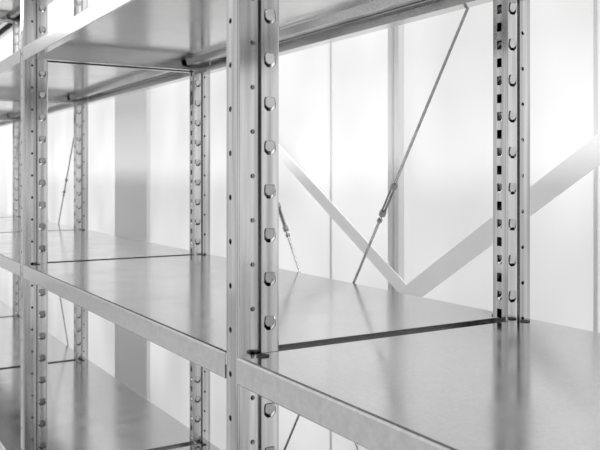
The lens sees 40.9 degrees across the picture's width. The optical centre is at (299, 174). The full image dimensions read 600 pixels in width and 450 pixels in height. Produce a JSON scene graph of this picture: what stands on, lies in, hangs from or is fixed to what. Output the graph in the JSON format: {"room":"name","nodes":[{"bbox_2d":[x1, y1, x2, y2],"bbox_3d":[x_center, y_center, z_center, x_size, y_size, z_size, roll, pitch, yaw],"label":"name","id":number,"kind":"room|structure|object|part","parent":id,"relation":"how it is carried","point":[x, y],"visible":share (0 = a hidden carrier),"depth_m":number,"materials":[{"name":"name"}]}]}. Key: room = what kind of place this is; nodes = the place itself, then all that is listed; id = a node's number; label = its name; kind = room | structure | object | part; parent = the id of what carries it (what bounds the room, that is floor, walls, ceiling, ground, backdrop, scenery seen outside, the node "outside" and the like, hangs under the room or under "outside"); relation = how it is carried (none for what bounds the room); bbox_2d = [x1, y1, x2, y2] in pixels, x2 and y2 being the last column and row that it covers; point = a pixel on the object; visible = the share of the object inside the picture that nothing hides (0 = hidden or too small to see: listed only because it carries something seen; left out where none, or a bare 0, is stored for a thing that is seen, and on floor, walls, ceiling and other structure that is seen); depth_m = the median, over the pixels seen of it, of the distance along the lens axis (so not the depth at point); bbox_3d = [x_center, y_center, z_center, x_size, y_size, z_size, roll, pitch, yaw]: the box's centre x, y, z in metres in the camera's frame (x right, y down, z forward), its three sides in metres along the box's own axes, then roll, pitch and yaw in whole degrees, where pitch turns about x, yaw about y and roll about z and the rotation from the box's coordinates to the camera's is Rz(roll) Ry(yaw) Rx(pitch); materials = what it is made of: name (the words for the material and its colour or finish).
{"room":"warehouse","nodes":[
{"label":"warehouse","id":0,"kind":"room"},
{"bbox_2d":[0,0,599,449],"bbox_3d":[-0.988,-0.150,4.542,0.001,3.200,13.200,0,0,-31],"label":"wall","id":1,"kind":"structure","parent":0,"point":[448,166],"depth_m":2.54,"materials":[{"name":"white paint"}]},
{"bbox_2d":[1,39,1,300],"bbox_3d":[-2.798,-0.150,7.538,0.004,3.200,0.010,0,0,-31],"label":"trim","id":2,"kind":"structure","parent":1,"relation":"attached to","point":[1,39],"depth_m":7.53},
{"bbox_2d":[115,89,149,400],"bbox_3d":[-0.925,-0.150,4.417,0.020,3.200,0.520,0,0,-31],"label":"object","id":3,"kind":"structure","parent":1,"relation":"attached to","point":[132,111],"depth_m":4.36,"materials":[{"name":"paint"}]},
{"bbox_2d":[330,43,331,449],"bbox_3d":[0.105,-0.150,2.726,0.004,3.200,0.010,0,0,-31],"label":"trim","id":4,"kind":"structure","parent":1,"relation":"attached to","point":[330,43],"depth_m":2.73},
{"bbox_2d":[593,0,597,331],"bbox_3d":[0.663,-0.150,1.801,0.004,3.200,0.010,0,0,-31],"label":"trim","id":5,"kind":"structure","parent":1,"relation":"attached to","point":[595,2],"depth_m":1.80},
{"bbox_3d":[-2.487,1.500,3.638,6.500,0.100,13.200,0,0,-31],"label":"floor","id":6,"kind":"structure","parent":0,"visible":0},
{"bbox_2d":[0,0,599,449],"bbox_3d":[-1.130,0.170,3.303,0.556,2.560,7.467,0,0,-31],"label":"metal shelving rack","id":7,"kind":"object","parent":6,"relation":"on","point":[375,368],"visible":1,"depth_m":1.40,"materials":[{"name":"metal"}]},
{"bbox_3d":[-2.095,0.251,4.884,0.533,0.036,1.201,0,0,-31],"label":"shelf","id":8,"kind":"part","parent":7,"relation":"part of","materials":[{"name":"grey metal"}]},
{"bbox_3d":[-2.095,-0.316,4.884,0.533,0.036,1.201,0,0,-31],"label":"shelf","id":9,"kind":"part","parent":7,"relation":"part of","materials":[{"name":"grey metal"}]},
{"bbox_3d":[-2.095,0.802,4.884,0.533,0.036,1.201,0,0,-31],"label":"shelf","id":10,"kind":"part","parent":7,"relation":"part of","materials":[{"name":"grey metal"}]},
{"bbox_3d":[-2.095,-0.863,4.884,0.533,0.036,1.201,0,0,-31],"label":"shelf","id":11,"kind":"part","parent":7,"relation":"part of","materials":[{"name":"grey metal"}]},
{"bbox_3d":[-1.457,-0.863,3.827,0.533,0.036,1.201,0,0,-31],"label":"shelf","id":12,"kind":"part","parent":7,"relation":"part of","materials":[{"name":"grey metal"}]},
{"bbox_3d":[-1.457,0.802,3.827,0.533,0.036,1.201,0,0,-31],"label":"shelf","id":13,"kind":"part","parent":7,"relation":"part of","materials":[{"name":"grey metal"}]},
{"bbox_3d":[-1.457,0.251,3.827,0.533,0.036,1.201,0,0,-31],"label":"shelf","id":14,"kind":"part","parent":7,"relation":"part of","materials":[{"name":"grey metal"}]},
{"bbox_3d":[-1.457,-0.316,3.827,0.533,0.036,1.201,0,0,-31],"label":"shelf","id":15,"kind":"part","parent":7,"relation":"part of","materials":[{"name":"grey metal"}]},
{"bbox_3d":[-1.216,0.406,3.970,0.006,1.816,1.240,0,0,-31],"label":"brace rod","id":16,"kind":"part","parent":7,"relation":"part of","materials":[{"name":"metal"}]},
{"bbox_3d":[-1.227,0.431,3.972,0.006,1.861,1.245,0,0,-31],"label":"brace rod","id":17,"kind":"part","parent":7,"relation":"part of","materials":[{"name":"metal"}]},
{"bbox_3d":[-0.819,0.251,2.769,0.533,0.036,1.201,0,0,-31],"label":"shelf","id":18,"kind":"part","parent":7,"relation":"part of","materials":[{"name":"grey metal"}]},
{"bbox_3d":[-0.819,-0.316,2.769,0.533,0.036,1.201,0,0,-31],"label":"shelf","id":19,"kind":"part","parent":7,"relation":"part of","materials":[{"name":"grey metal"}]},
{"bbox_3d":[-0.819,0.802,2.769,0.533,0.036,1.201,0,0,-31],"label":"shelf","id":20,"kind":"part","parent":7,"relation":"part of","materials":[{"name":"grey metal"}]},
{"bbox_3d":[-0.181,0.802,1.712,0.533,0.036,1.201,0,0,-31],"label":"shelf","id":21,"kind":"part","parent":7,"relation":"part of","materials":[{"name":"grey metal"}]},
{"bbox_3d":[-0.181,0.251,1.712,0.533,0.036,1.201,0,0,-31],"label":"shelf","id":22,"kind":"part","parent":7,"relation":"part of","materials":[{"name":"grey metal"}]},
{"bbox_3d":[-0.181,-0.316,1.712,0.533,0.036,1.201,0,0,-31],"label":"shelf","id":23,"kind":"part","parent":7,"relation":"part of","materials":[{"name":"grey metal"}]},
{"bbox_3d":[0.059,0.406,1.855,0.006,1.816,1.240,0,0,-31],"label":"brace rod","id":24,"kind":"part","parent":7,"relation":"part of","materials":[{"name":"metal"}]},
{"bbox_3d":[0.049,0.431,1.857,0.006,1.861,1.245,0,0,-31],"label":"brace rod","id":25,"kind":"part","parent":7,"relation":"part of","materials":[{"name":"metal"}]},
{"bbox_3d":[0.457,0.251,0.654,0.533,0.036,1.201,0,0,-31],"label":"shelf","id":26,"kind":"part","parent":7,"relation":"part of","materials":[{"name":"grey metal"}]},
{"bbox_2d":[388,24,403,291],"bbox_3d":[0.281,-0.100,2.359,0.021,3.100,0.052,0,0,-31],"label":"stud","id":27,"kind":"object","parent":6,"relation":"on","point":[395,34],"visible":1,"depth_m":2.34,"materials":[{"name":"paint"}]},
{"bbox_2d":[273,145,406,293],"bbox_3d":[0.065,0.071,2.690,0.003,0.643,1.081,0,0,-31],"label":"strap","id":28,"kind":"object","parent":27,"relation":"attached to","point":[385,269],"visible":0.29,"depth_m":2.56,"materials":[{"name":"grey metal"}]},
{"bbox_2d":[404,132,599,296],"bbox_3d":[0.692,-0.115,1.644,0.003,0.969,1.530,0,0,-31],"label":"diagonal brace","id":29,"kind":"object","parent":27,"relation":"attached to","point":[586,158],"visible":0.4,"depth_m":2.00,"materials":[{"name":"grey metal"}]}
]}

